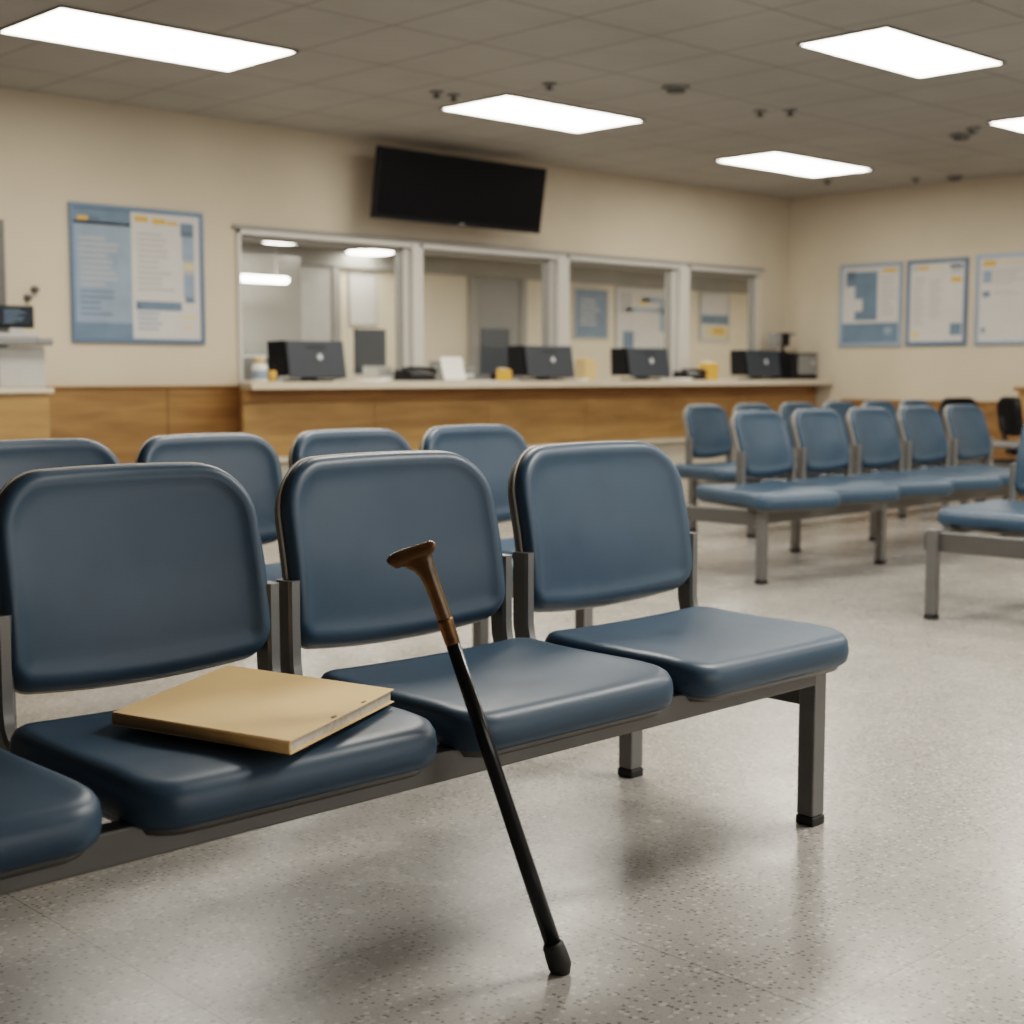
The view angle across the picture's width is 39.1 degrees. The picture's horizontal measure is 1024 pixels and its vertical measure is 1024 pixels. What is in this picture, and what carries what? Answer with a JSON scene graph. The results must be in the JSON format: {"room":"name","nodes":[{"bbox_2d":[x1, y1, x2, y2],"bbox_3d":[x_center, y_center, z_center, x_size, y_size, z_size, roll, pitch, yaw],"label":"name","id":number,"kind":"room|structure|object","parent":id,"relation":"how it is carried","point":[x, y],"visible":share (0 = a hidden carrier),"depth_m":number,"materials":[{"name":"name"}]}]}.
{"room":"waiting room","nodes":[
{"label":"waiting room","id":0,"kind":"room"},
{"bbox_2d":[241,253,301,380],"bbox_3d":[-2.046,-1.149,12.246,0.600,2.030,0.070,-5,8,-44],"label":"wall office partition","id":1,"kind":"structure","parent":0,"point":[270,311],"depth_m":12.14,"materials":[{"name":"beige paint"}]},
{"bbox_2d":[0,87,788,463],"bbox_3d":[-2.719,-1.198,9.069,15.151,2.730,0.120,-5,8,-44],"label":"wall","id":2,"kind":"structure","parent":0,"point":[55,150],"depth_m":9.70,"materials":[{"name":"beige paint"}]},
{"bbox_2d":[0,220,7,346],"bbox_3d":[-3.444,-0.730,8.278,1.152,1.950,0.075,-5,8,-44],"label":"door","id":3,"kind":"structure","parent":2,"relation":"in","point":[2,245],"depth_m":8.59,"materials":[{"name":"grey metal"}]},
{"bbox_2d":[24,294,32,300],"bbox_3d":[-2.930,-1.299,8.740,0.044,0.044,0.044,-5,8,-44],"label":"wall hook","id":4,"kind":"object","parent":2,"relation":"attached to","point":[27,297],"visible":1,"depth_m":8.73,"materials":[{"name":"grey metal"}]},
{"bbox_2d":[31,286,39,292],"bbox_3d":[-2.897,-1.353,8.768,0.044,0.044,0.044,-5,8,-44],"label":"wall hook","id":5,"kind":"object","parent":2,"relation":"attached to","point":[34,289],"visible":1,"depth_m":8.76,"materials":[{"name":"grey metal"}]},
{"bbox_2d":[68,201,205,343],"bbox_3d":[-2.392,-1.517,9.255,0.952,0.860,0.022,-5,8,-44],"label":"notice board","id":6,"kind":"object","parent":2,"relation":"attached to","point":[137,274],"visible":1,"depth_m":9.24,"materials":[{"name":"blue paper"}]},
{"bbox_2d":[39,385,239,462],"bbox_3d":[-2.373,-0.572,9.345,1.430,0.492,0.050,-5,8,-44],"label":"wood paneling","id":7,"kind":"structure","parent":2,"relation":"attached to","point":[121,419],"depth_m":9.29,"materials":[{"name":"brown wood"}]},
{"bbox_2d":[236,228,411,384],"bbox_3d":[-1.340,-1.443,10.350,1.540,1.055,0.120,-5,8,-44],"label":"window","id":8,"kind":"structure","parent":2,"relation":"in","point":[400,249],"depth_m":10.47,"materials":[{"name":"silver metal"}]},
{"bbox_2d":[370,145,546,233],"bbox_3d":[-0.446,-2.390,10.819,1.666,0.499,0.351,-5,8,-44],"label":"television","id":9,"kind":"object","parent":2,"relation":"attached to","point":[408,185],"visible":1,"depth_m":10.66,"materials":[{"name":"black plastic"}]},
{"bbox_2d":[420,243,557,380],"bbox_3d":[-0.197,-1.547,11.444,1.490,1.055,0.120,-5,8,-44],"label":"window","id":10,"kind":"structure","parent":2,"relation":"in","point":[547,260],"depth_m":11.59,"materials":[{"name":"silver metal"}]},
{"bbox_2d":[232,224,764,271],"bbox_3d":[0.266,-2.120,11.760,5.950,0.025,0.030,-5,8,-44],"label":"trim","id":11,"kind":"structure","parent":2,"relation":"attached to","point":[236,226],"depth_m":11.21,"materials":[{"name":"grey"}]},
{"bbox_2d":[408,243,687,378],"bbox_3d":[0.380,-1.601,11.999,3.235,1.055,0.135,-5,8,-44],"label":"window post","id":12,"kind":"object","parent":2,"relation":"attached to","point":[560,264],"depth_m":11.92,"materials":[{"name":"silver metal"}]},
{"bbox_2d":[567,255,679,379],"bbox_3d":[0.940,-1.651,12.532,1.465,1.055,0.120,-5,8,-44],"label":"window","id":13,"kind":"structure","parent":2,"relation":"in","point":[669,269],"depth_m":12.88,"materials":[{"name":"silver metal"}]},
{"bbox_2d":[687,265,762,379],"bbox_3d":[1.953,-1.744,13.501,1.125,1.055,0.120,-5,8,-44],"label":"window","id":14,"kind":"structure","parent":2,"relation":"in","point":[752,322],"depth_m":13.76,"materials":[{"name":"silver metal"}]},
{"bbox_2d":[241,240,747,278],"bbox_3d":[0.254,-2.534,13.698,11.040,0.110,2.585,-5,8,-44],"label":"ceiling","id":15,"kind":"structure","parent":0,"point":[241,240],"depth_m":14.83,"materials":[{"name":"tile"}]},
{"bbox_2d":[242,243,288,283],"bbox_3d":[-2.139,-2.058,11.533,0.800,0.425,0.100,-5,8,-44],"label":"pendant lamp","id":16,"kind":"object","parent":15,"relation":"hanging from","point":[245,278],"visible":0.48,"depth_m":11.65,"materials":[{"name":"white"}]},
{"bbox_2d":[242,275,288,283],"bbox_3d":[-2.139,-1.872,11.551,0.800,0.050,0.100,-5,8,-44],"label":"diffuser","id":17,"kind":"object","parent":16,"relation":"attached to","point":[245,278],"depth_m":11.63,"materials":[{"name":"white plastic"}]},
{"bbox_2d":[344,248,394,254],"bbox_3d":[-1.323,-2.431,13.470,0.500,0.052,0.500,-5,8,-44],"label":"ceiling lamp","id":18,"kind":"object","parent":15,"relation":"attached to","point":[346,250],"visible":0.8,"depth_m":13.35,"materials":[{"name":"grey"}]},
{"bbox_2d":[347,250,393,254],"bbox_3d":[-1.323,-2.418,13.472,0.460,0.027,0.460,-5,8,-44],"label":"diffuser","id":19,"kind":"object","parent":18,"relation":"attached to","point":[358,252],"depth_m":13.36,"materials":[{"name":"white plastic"}]},
{"bbox_2d":[0,492,1023,1023],"bbox_3d":[1.657,0.421,7.005,18.800,0.100,14.900,-5,8,-44],"label":"floor","id":20,"kind":"structure","parent":0,"point":[690,889],"depth_m":2.97,"materials":[{"name":"tile"}]},
{"bbox_2d":[0,388,53,439],"bbox_3d":[-3.245,-0.218,8.139,1.220,0.956,0.450,-5,8,-44],"label":"counter","id":21,"kind":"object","parent":20,"relation":"on","point":[24,412],"depth_m":8.26,"materials":[{"name":"beige laminate"}]},
{"bbox_2d":[0,305,52,387],"bbox_3d":[-2.885,-0.956,8.344,0.350,0.475,0.295,-5,8,-44],"label":"terminal","id":22,"kind":"object","parent":21,"relation":"on","point":[20,367],"visible":1,"depth_m":8.32,"materials":[{"name":"grey plastic"}]},
{"bbox_2d":[0,305,33,328],"bbox_3d":[-2.877,-1.131,8.359,0.205,0.130,0.050,-5,8,-44],"label":"monitor","id":23,"kind":"object","parent":22,"relation":"on","point":[11,316],"depth_m":8.34,"materials":[{"name":"black plastic"}]},
{"bbox_2d":[0,338,52,345],"bbox_3d":[-2.878,-0.983,8.334,0.350,0.040,0.275,-5,8,-44],"label":"keyboard tray","id":24,"kind":"object","parent":22,"relation":"on","point":[3,341],"depth_m":8.26,"materials":[{"name":"grey plastic"}]},
{"bbox_2d":[0,388,53,393],"bbox_3d":[-3.245,-0.678,8.095,1.220,0.031,0.450,-5,8,-44],"label":"countertop","id":25,"kind":"structure","parent":21,"relation":"on","point":[2,390],"depth_m":8.23,"materials":[{"name":"beige laminate"}]},
{"bbox_2d":[0,424,592,722],"bbox_3d":[-0.596,0.187,4.441,2.308,0.853,0.662,-5,8,-44],"label":"seating","id":26,"kind":"object","parent":20,"relation":"on","point":[494,449],"visible":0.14,"depth_m":4.55,"materials":[{"name":"blue leather"}]},
{"bbox_2d":[0,441,848,895],"bbox_3d":[-0.423,0.355,2.609,2.896,0.868,0.695,-5,8,-44],"label":"seating","id":27,"kind":"object","parent":20,"relation":"on","point":[111,575],"visible":0.92,"depth_m":2.77,"materials":[{"name":"blue leather"}]},
{"bbox_2d":[112,665,393,754],"bbox_3d":[-0.440,0.329,2.467,0.390,0.023,0.472,2,6,20],"label":"manila folder","id":28,"kind":"object","parent":27,"relation":"on","point":[284,713],"visible":1,"depth_m":2.40,"materials":[{"name":"paper"}]},
{"bbox_2d":[386,541,570,975],"bbox_3d":[-0.054,0.424,2.463,0.314,0.756,0.042,0,5,-4],"label":"cane","id":29,"kind":"object","parent":20,"relation":"on","point":[418,558],"visible":1,"depth_m":2.45,"materials":[{"name":"black paint"}]},
{"bbox_2d":[239,379,832,491],"bbox_3d":[0.516,-0.578,11.759,6.576,0.985,0.540,-5,8,-44],"label":"reception counter","id":30,"kind":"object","parent":20,"relation":"on","point":[622,411],"depth_m":11.13,"materials":[{"name":"beige laminate"}]},
{"bbox_2d":[252,357,267,381],"bbox_3d":[-1.696,-0.959,9.697,0.106,0.166,0.106,-5,8,-44],"label":"sanitizer bottle","id":31,"kind":"object","parent":30,"relation":"on","point":[259,369],"visible":1,"depth_m":9.66,"materials":[{"name":"white plastic"}]},
{"bbox_2d":[268,364,276,381],"bbox_3d":[-1.624,-0.943,9.768,0.060,0.121,0.060,-5,8,-44],"label":"pen cup","id":32,"kind":"object","parent":30,"relation":"on","point":[271,374],"visible":1,"depth_m":9.75,"materials":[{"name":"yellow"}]},
{"bbox_2d":[267,340,346,381],"bbox_3d":[-1.415,-1.044,9.978,0.525,0.280,0.194,-5,7,-41],"label":"monitor","id":33,"kind":"object","parent":30,"relation":"on","point":[309,361],"visible":1,"depth_m":9.89,"materials":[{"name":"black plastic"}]},
{"bbox_2d":[340,379,387,380],"bbox_3d":[-1.056,-0.942,10.290,0.271,0.016,0.233,-5,8,-44],"label":"paper stack","id":34,"kind":"object","parent":30,"relation":"on","point":[340,379],"visible":0.93,"depth_m":10.21,"materials":[{"name":"white paper"}]},
{"bbox_2d":[393,366,437,380],"bbox_3d":[-0.719,-1.024,10.662,0.329,0.106,0.200,-5,8,-44],"label":"desk phone","id":35,"kind":"object","parent":30,"relation":"on","point":[409,373],"visible":1,"depth_m":10.62,"materials":[{"name":"black plastic"}]},
{"bbox_2d":[437,357,466,380],"bbox_3d":[-0.451,-1.075,10.847,0.100,0.181,0.250,4,7,38],"label":"sign stand","id":36,"kind":"object","parent":30,"relation":"on","point":[452,367],"visible":0.9,"depth_m":10.83,"materials":[{"name":"white paper"}]},
{"bbox_2d":[497,368,511,380],"bbox_3d":[-0.062,-1.080,11.310,0.100,0.099,0.070,5,7,40],"label":"box","id":37,"kind":"object","parent":30,"relation":"on","point":[504,374],"visible":1,"depth_m":11.28,"materials":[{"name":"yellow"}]},
{"bbox_2d":[239,379,832,388],"bbox_3d":[0.516,-1.045,11.714,6.576,0.047,0.540,-5,8,-44],"label":"countertop","id":38,"kind":"structure","parent":30,"relation":"on","point":[565,383],"depth_m":10.83,"materials":[{"name":"beige laminate"}]},
{"bbox_2d":[507,345,574,380],"bbox_3d":[0.238,-1.193,11.559,0.560,0.278,0.193,-5,7,-41],"label":"monitor","id":39,"kind":"object","parent":30,"relation":"on","point":[542,363],"visible":1,"depth_m":11.46,"materials":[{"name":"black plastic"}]},
{"bbox_2d":[563,378,588,379],"bbox_3d":[0.524,-1.088,11.829,0.110,0.016,0.205,-5,8,-44],"label":"paper stack","id":40,"kind":"object","parent":30,"relation":"on","point":[563,378],"visible":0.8,"depth_m":11.77,"materials":[{"name":"white paper"}]},
{"bbox_2d":[576,359,595,379],"bbox_3d":[0.612,-1.179,11.930,0.100,0.179,0.150,5,7,40],"label":"box","id":41,"kind":"object","parent":30,"relation":"on","point":[585,368],"visible":0.83,"depth_m":11.88,"materials":[{"name":"brown cardboard"}]},
{"bbox_2d":[611,348,669,379],"bbox_3d":[1.108,-1.271,12.393,0.545,0.274,0.193,-5,7,-41],"label":"monitor","id":42,"kind":"object","parent":30,"relation":"on","point":[639,363],"visible":0.97,"depth_m":12.29,"materials":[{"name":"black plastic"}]},
{"bbox_2d":[660,378,691,379],"bbox_3d":[1.439,-1.169,12.677,0.210,0.016,0.210,-5,8,-44],"label":"paper stack","id":43,"kind":"object","parent":30,"relation":"on","point":[660,378],"visible":0.86,"depth_m":12.61,"materials":[{"name":"white paper"}]},
{"bbox_2d":[673,368,706,379],"bbox_3d":[1.584,-1.232,12.867,0.319,0.101,0.200,-5,8,-44],"label":"desk phone","id":44,"kind":"object","parent":30,"relation":"on","point":[686,372],"visible":0.98,"depth_m":12.83,"materials":[{"name":"black plastic"}]},
{"bbox_2d":[699,362,717,379],"bbox_3d":[1.779,-1.278,13.049,0.100,0.164,0.170,5,7,40],"label":"box","id":45,"kind":"object","parent":30,"relation":"on","point":[711,368],"visible":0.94,"depth_m":13.00,"materials":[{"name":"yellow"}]},
{"bbox_2d":[730,350,780,379],"bbox_3d":[2.284,-1.377,13.491,0.520,0.276,0.193,-5,7,-41],"label":"monitor","id":46,"kind":"object","parent":30,"relation":"on","point":[757,364],"visible":1,"depth_m":13.39,"materials":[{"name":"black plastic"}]},
{"bbox_2d":[772,352,816,378],"bbox_3d":[2.718,-1.402,13.833,0.410,0.249,0.262,-5,8,-44],"label":"printer","id":47,"kind":"object","parent":30,"relation":"on","point":[792,365],"visible":0.93,"depth_m":13.70,"materials":[{"name":"black plastic"}]},
{"bbox_2d":[768,332,795,352],"bbox_3d":[2.586,-1.616,13.769,0.340,0.190,0.100,-5,8,-44],"label":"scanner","id":48,"kind":"object","parent":47,"relation":"on","point":[781,339],"visible":0.98,"depth_m":13.67,"materials":[{"name":"black plastic"}]},
{"bbox_2d":[675,400,980,537],"bbox_3d":[2.326,-0.355,10.202,3.293,0.837,0.658,-5,8,-44],"label":"seating","id":49,"kind":"object","parent":20,"relation":"on","point":[706,426],"visible":0.26,"depth_m":9.52,"materials":[{"name":"blue leather"}]},
{"bbox_2d":[686,404,1019,584],"bbox_3d":[2.152,-0.191,8.476,3.373,0.835,1.138,-5,8,-44],"label":"seating","id":50,"kind":"object","parent":20,"relation":"on","point":[761,438],"visible":0.99,"depth_m":8.08,"materials":[{"name":"blue leather"}]},
{"bbox_2d":[939,398,977,431],"bbox_3d":[3.588,-0.557,12.294,0.535,0.839,0.619,-4,7,-34],"label":"office chair","id":51,"kind":"object","parent":20,"relation":"on","point":[947,401],"visible":0.09,"depth_m":12.05,"materials":[{"name":"black plastic"}]},
{"bbox_2d":[924,426,1023,619],"bbox_3d":[2.508,0.030,6.032,1.032,0.863,1.380,-5,8,-44],"label":"seating","id":52,"kind":"object","parent":20,"relation":"on","point":[1006,517],"visible":1,"depth_m":6.10,"materials":[{"name":"blue leather"}]},
{"bbox_2d":[942,440,1023,507],"bbox_3d":[3.504,-0.216,10.261,0.600,0.550,0.640,-5,8,-44],"label":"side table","id":53,"kind":"object","parent":20,"relation":"on","point":[996,444],"visible":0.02,"depth_m":10.15,"materials":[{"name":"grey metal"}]},
{"bbox_2d":[957,458,1015,466],"bbox_3d":[3.504,-0.351,10.249,0.540,0.020,0.580,-5,8,-44],"label":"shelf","id":54,"kind":"object","parent":53,"relation":"attached to","point":[996,462],"depth_m":10.19,"materials":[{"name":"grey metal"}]},
{"bbox_2d":[997,397,1023,499],"bbox_3d":[4.132,-0.475,11.338,0.619,0.859,0.535,0,5,0],"label":"office chair","id":55,"kind":"object","parent":20,"relation":"on","point":[1009,409],"visible":0.85,"depth_m":11.30,"materials":[{"name":"black plastic"}]},
{"bbox_2d":[1013,386,1023,500],"bbox_3d":[4.826,-0.533,11.550,0.625,0.935,1.440,-5,8,-44],"label":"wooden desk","id":56,"kind":"object","parent":20,"relation":"on","point":[1020,389],"visible":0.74,"depth_m":11.79,"materials":[{"name":"brown wood"}]},
{"bbox_3d":[-1.014,-0.688,13.169,1.600,0.935,0.600,-5,8,-44],"label":"office desk","id":57,"kind":"object","parent":20,"relation":"on","visible":0},
{"bbox_2d":[353,329,385,373],"bbox_3d":[-1.269,-1.379,12.863,0.340,0.500,0.170,-5,8,-44],"label":"monitor","id":58,"kind":"object","parent":57,"relation":"on","point":[369,344],"visible":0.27,"depth_m":12.82,"materials":[{"name":"grey plastic"}]},
{"bbox_3d":[0.176,-0.796,14.307,1.300,0.935,0.600,-5,8,-44],"label":"office desk","id":59,"kind":"object","parent":20,"relation":"on","visible":0},
{"bbox_2d":[480,328,509,379],"bbox_3d":[-0.167,-1.500,13.916,0.360,0.540,0.170,-5,8,-44],"label":"monitor","id":60,"kind":"object","parent":59,"relation":"on","point":[494,342],"visible":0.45,"depth_m":13.87,"materials":[{"name":"grey plastic"}]},
{"bbox_3d":[-0.030,-0.600,12.222,5.900,0.940,0.535,-5,8,-44],"label":"countertop","id":61,"kind":"structure","parent":20,"relation":"on","visible":0},
{"bbox_2d":[363,366,394,379],"bbox_3d":[-0.970,-1.038,11.032,0.280,0.160,0.200,-5,8,-44],"label":"document tray","id":62,"kind":"object","parent":61,"relation":"on","point":[369,372],"visible":0.37,"depth_m":11.00,"materials":[{"name":"grey plastic"}]},
{"bbox_2d":[429,361,476,379],"bbox_3d":[-0.477,-1.115,11.626,0.340,0.200,0.200,-5,8,-44],"label":"document tray","id":63,"kind":"object","parent":61,"relation":"on","point":[470,371],"visible":0.24,"depth_m":11.62,"materials":[{"name":"grey plastic"}]},
{"bbox_2d":[0,0,1023,198],"bbox_3d":[1.408,-2.190,4.575,15.431,0.100,12.115,-5,8,-44],"label":"ceiling","id":64,"kind":"structure","parent":0,"point":[363,69],"depth_m":8.30,"materials":[{"name":"tile"}]},
{"bbox_2d":[0,5,298,71],"bbox_3d":[-1.835,-2.399,7.356,1.340,0.012,0.670,-5,8,-44],"label":"recessed light","id":65,"kind":"object","parent":64,"relation":"in","point":[59,24],"visible":1,"depth_m":7.30,"materials":[{"name":"grey plastic"}]},
{"bbox_2d":[429,90,443,98],"bbox_3d":[-0.455,-2.511,8.685,0.090,0.042,0.089,-5,8,-44],"label":"sprinkler head","id":66,"kind":"object","parent":64,"relation":"attached to","point":[436,92],"visible":1,"depth_m":8.67},
{"bbox_2d":[447,93,460,101],"bbox_3d":[-0.354,-2.520,8.782,0.090,0.042,0.089,-5,8,-44],"label":"sprinkler head","id":67,"kind":"object","parent":64,"relation":"attached to","point":[453,96],"visible":1,"depth_m":8.76},
{"bbox_2d":[439,94,645,132],"bbox_3d":[0.214,-2.597,9.428,1.280,0.012,0.630,-5,8,-44],"label":"recessed light","id":68,"kind":"object","parent":64,"relation":"in","point":[507,107],"visible":1,"depth_m":9.37,"materials":[{"name":"grey plastic"}]},
{"bbox_2d":[542,82,556,90],"bbox_3d":[0.220,-2.488,8.447,0.090,0.042,0.089,-5,8,-44],"label":"sprinkler head","id":69,"kind":"object","parent":64,"relation":"attached to","point":[549,85],"visible":1,"depth_m":8.43},
{"bbox_2d":[662,84,689,94],"bbox_3d":[0.971,-2.498,8.545,0.170,0.042,0.170,-5,8,-44],"label":"smoke detector","id":70,"kind":"object","parent":64,"relation":"attached to","point":[672,89],"visible":1,"depth_m":8.50,"materials":[{"name":"grey plastic"}]},
{"bbox_2d":[753,109,766,116],"bbox_3d":[1.602,-2.571,9.314,0.090,0.042,0.089,-5,8,-44],"label":"sprinkler head","id":71,"kind":"object","parent":64,"relation":"attached to","point":[759,111],"visible":1,"depth_m":9.29},
{"bbox_2d":[783,109,796,116],"bbox_3d":[1.792,-2.569,9.289,0.090,0.042,0.089,-5,8,-44],"label":"sprinkler head","id":72,"kind":"object","parent":64,"relation":"attached to","point":[789,111],"visible":1,"depth_m":9.27},
{"bbox_2d":[714,151,873,176],"bbox_3d":[2.300,-2.813,11.693,1.360,0.012,0.600,-5,8,-44],"label":"recessed light","id":73,"kind":"object","parent":64,"relation":"in","point":[777,161],"visible":1,"depth_m":11.65,"materials":[{"name":"grey plastic"}]},
{"bbox_2d":[822,179,831,184],"bbox_3d":[2.764,-2.888,12.635,0.090,0.042,0.089,-5,8,-44],"label":"sprinkler head","id":74,"kind":"object","parent":64,"relation":"attached to","point":[827,181],"visible":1,"depth_m":12.61},
{"bbox_2d":[797,25,1005,77],"bbox_3d":[2.078,-2.426,7.635,1.190,0.012,0.530,-5,8,-44],"label":"recessed light","id":75,"kind":"object","parent":64,"relation":"in","point":[887,47],"visible":1,"depth_m":7.57,"materials":[{"name":"grey plastic"}]},
{"bbox_2d":[910,177,920,182],"bbox_3d":[3.504,-2.877,12.515,0.090,0.042,0.089,-5,8,-44],"label":"sprinkler head","id":76,"kind":"object","parent":64,"relation":"attached to","point":[915,179],"visible":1,"depth_m":12.50},
{"bbox_2d":[946,175,963,181],"bbox_3d":[3.813,-2.867,12.411,0.153,0.042,0.153,-5,8,-44],"label":"smoke detector","id":77,"kind":"object","parent":64,"relation":"attached to","point":[953,178],"visible":1,"depth_m":12.37,"materials":[{"name":"grey plastic"}]},
{"bbox_2d":[949,133,973,141],"bbox_3d":[3.198,-2.662,10.261,0.170,0.042,0.170,-5,8,-44],"label":"smoke detector","id":78,"kind":"object","parent":64,"relation":"attached to","point":[960,137],"visible":0.98,"depth_m":10.21,"materials":[{"name":"grey plastic"}]},
{"bbox_2d":[966,127,981,133],"bbox_3d":[3.192,-2.633,9.966,0.102,0.042,0.102,-5,8,-44],"label":"smoke detector","id":79,"kind":"object","parent":64,"relation":"attached to","point":[972,130],"visible":1,"depth_m":9.94,"materials":[{"name":"grey plastic"}]},
{"bbox_2d":[987,117,1023,132],"bbox_3d":[3.884,-2.645,9.930,1.270,0.012,0.650,-5,8,-44],"label":"recessed light","id":80,"kind":"object","parent":64,"relation":"in","point":[1017,124],"visible":1,"depth_m":9.74,"materials":[{"name":"grey plastic"}]},
{"bbox_2d":[991,119,1023,130],"bbox_3d":[3.884,-2.643,9.930,1.250,0.001,0.630,-5,8,-44],"label":"diffuser","id":81,"kind":"object","parent":80,"relation":"attached to","point":[1014,124],"depth_m":9.78,"materials":[{"name":"white plastic"}]},
{"bbox_2d":[301,265,747,379],"bbox_3d":[-0.564,-1.671,14.707,10.900,2.600,0.120,-5,8,-44],"label":"wall","id":82,"kind":"structure","parent":0,"point":[445,297],"depth_m":14.68,"materials":[{"name":"paint"}]},
{"bbox_2d":[301,266,340,379],"bbox_3d":[-1.928,-1.249,13.288,0.880,2.030,0.085,-5,8,-44],"label":"door","id":83,"kind":"structure","parent":82,"relation":"in","point":[320,287],"depth_m":13.39,"materials":[{"name":"grey plastic"}]},
{"bbox_2d":[348,272,377,325],"bbox_3d":[-1.422,-2.031,13.743,0.340,0.500,0.022,-5,8,-44],"label":"notice","id":84,"kind":"object","parent":82,"relation":"attached to","point":[362,286],"visible":1,"depth_m":13.74,"materials":[{"name":"white paper"}]},
{"bbox_2d":[241,242,747,293],"bbox_3d":[-0.538,-2.473,14.531,10.800,0.170,0.060,-5,8,-44],"label":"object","id":85,"kind":"structure","parent":82,"relation":"attached to","point":[310,256],"depth_m":14.74,"materials":[{"name":"glass"}]},
{"bbox_2d":[468,276,526,379],"bbox_3d":[-0.133,-1.413,15.006,0.800,2.030,0.085,-5,8,-44],"label":"door","id":86,"kind":"structure","parent":82,"relation":"in","point":[492,302],"depth_m":14.91,"materials":[{"name":"grey plastic"}]},
{"bbox_2d":[573,287,608,339],"bbox_3d":[0.874,-2.191,15.945,0.550,0.560,0.022,-5,8,-44],"label":"notice","id":87,"kind":"object","parent":82,"relation":"attached to","point":[590,305],"visible":1,"depth_m":15.94,"materials":[{"name":"blue paper"}]},
{"bbox_2d":[615,286,664,347],"bbox_3d":[1.552,-2.203,16.598,1.070,0.740,0.022,-5,8,-44],"label":"notice","id":88,"kind":"object","parent":82,"relation":"attached to","point":[639,312],"visible":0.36,"depth_m":16.50,"materials":[{"name":"white paper"}]},
{"bbox_2d":[699,291,729,341],"bbox_3d":[2.453,-2.360,17.454,0.570,0.590,0.022,-5,8,-44],"label":"notice","id":89,"kind":"object","parent":82,"relation":"attached to","point":[714,307],"visible":1,"depth_m":17.45,"materials":[{"name":"beige paper"}]},
{"bbox_2d":[786,175,1023,408],"bbox_3d":[6.834,-1.284,9.972,0.120,2.730,11.815,-5,8,-44],"label":"wall","id":90,"kind":"structure","parent":0,"point":[971,218],"depth_m":13.23,"materials":[{"name":"beige paint"}]},
{"bbox_2d":[838,261,903,346],"bbox_3d":[3.343,-1.932,13.453,0.022,0.771,0.670,-5,8,-44],"label":"poster","id":91,"kind":"object","parent":90,"relation":"attached to","point":[870,294],"visible":1,"depth_m":13.44,"materials":[{"name":"blue paper"}]},
{"bbox_2d":[841,399,1016,467],"bbox_3d":[3.973,-0.645,12.903,0.045,0.700,2.400,-5,8,-44],"label":"trim","id":92,"kind":"structure","parent":90,"relation":"attached to","point":[989,408],"depth_m":12.64,"materials":[{"name":"brown wood"}]},
{"bbox_2d":[905,257,968,345],"bbox_3d":[3.816,-1.885,12.964,0.022,0.772,0.605,-5,8,-44],"label":"poster","id":93,"kind":"object","parent":90,"relation":"attached to","point":[936,289],"visible":1,"depth_m":12.96,"materials":[{"name":"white paper"}]},
{"bbox_2d":[973,252,1023,344],"bbox_3d":[4.324,-1.841,12.438,0.022,0.786,0.710,-5,8,-44],"label":"poster","id":94,"kind":"object","parent":90,"relation":"attached to","point":[999,279],"visible":1,"depth_m":12.53,"materials":[{"name":"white paper"}]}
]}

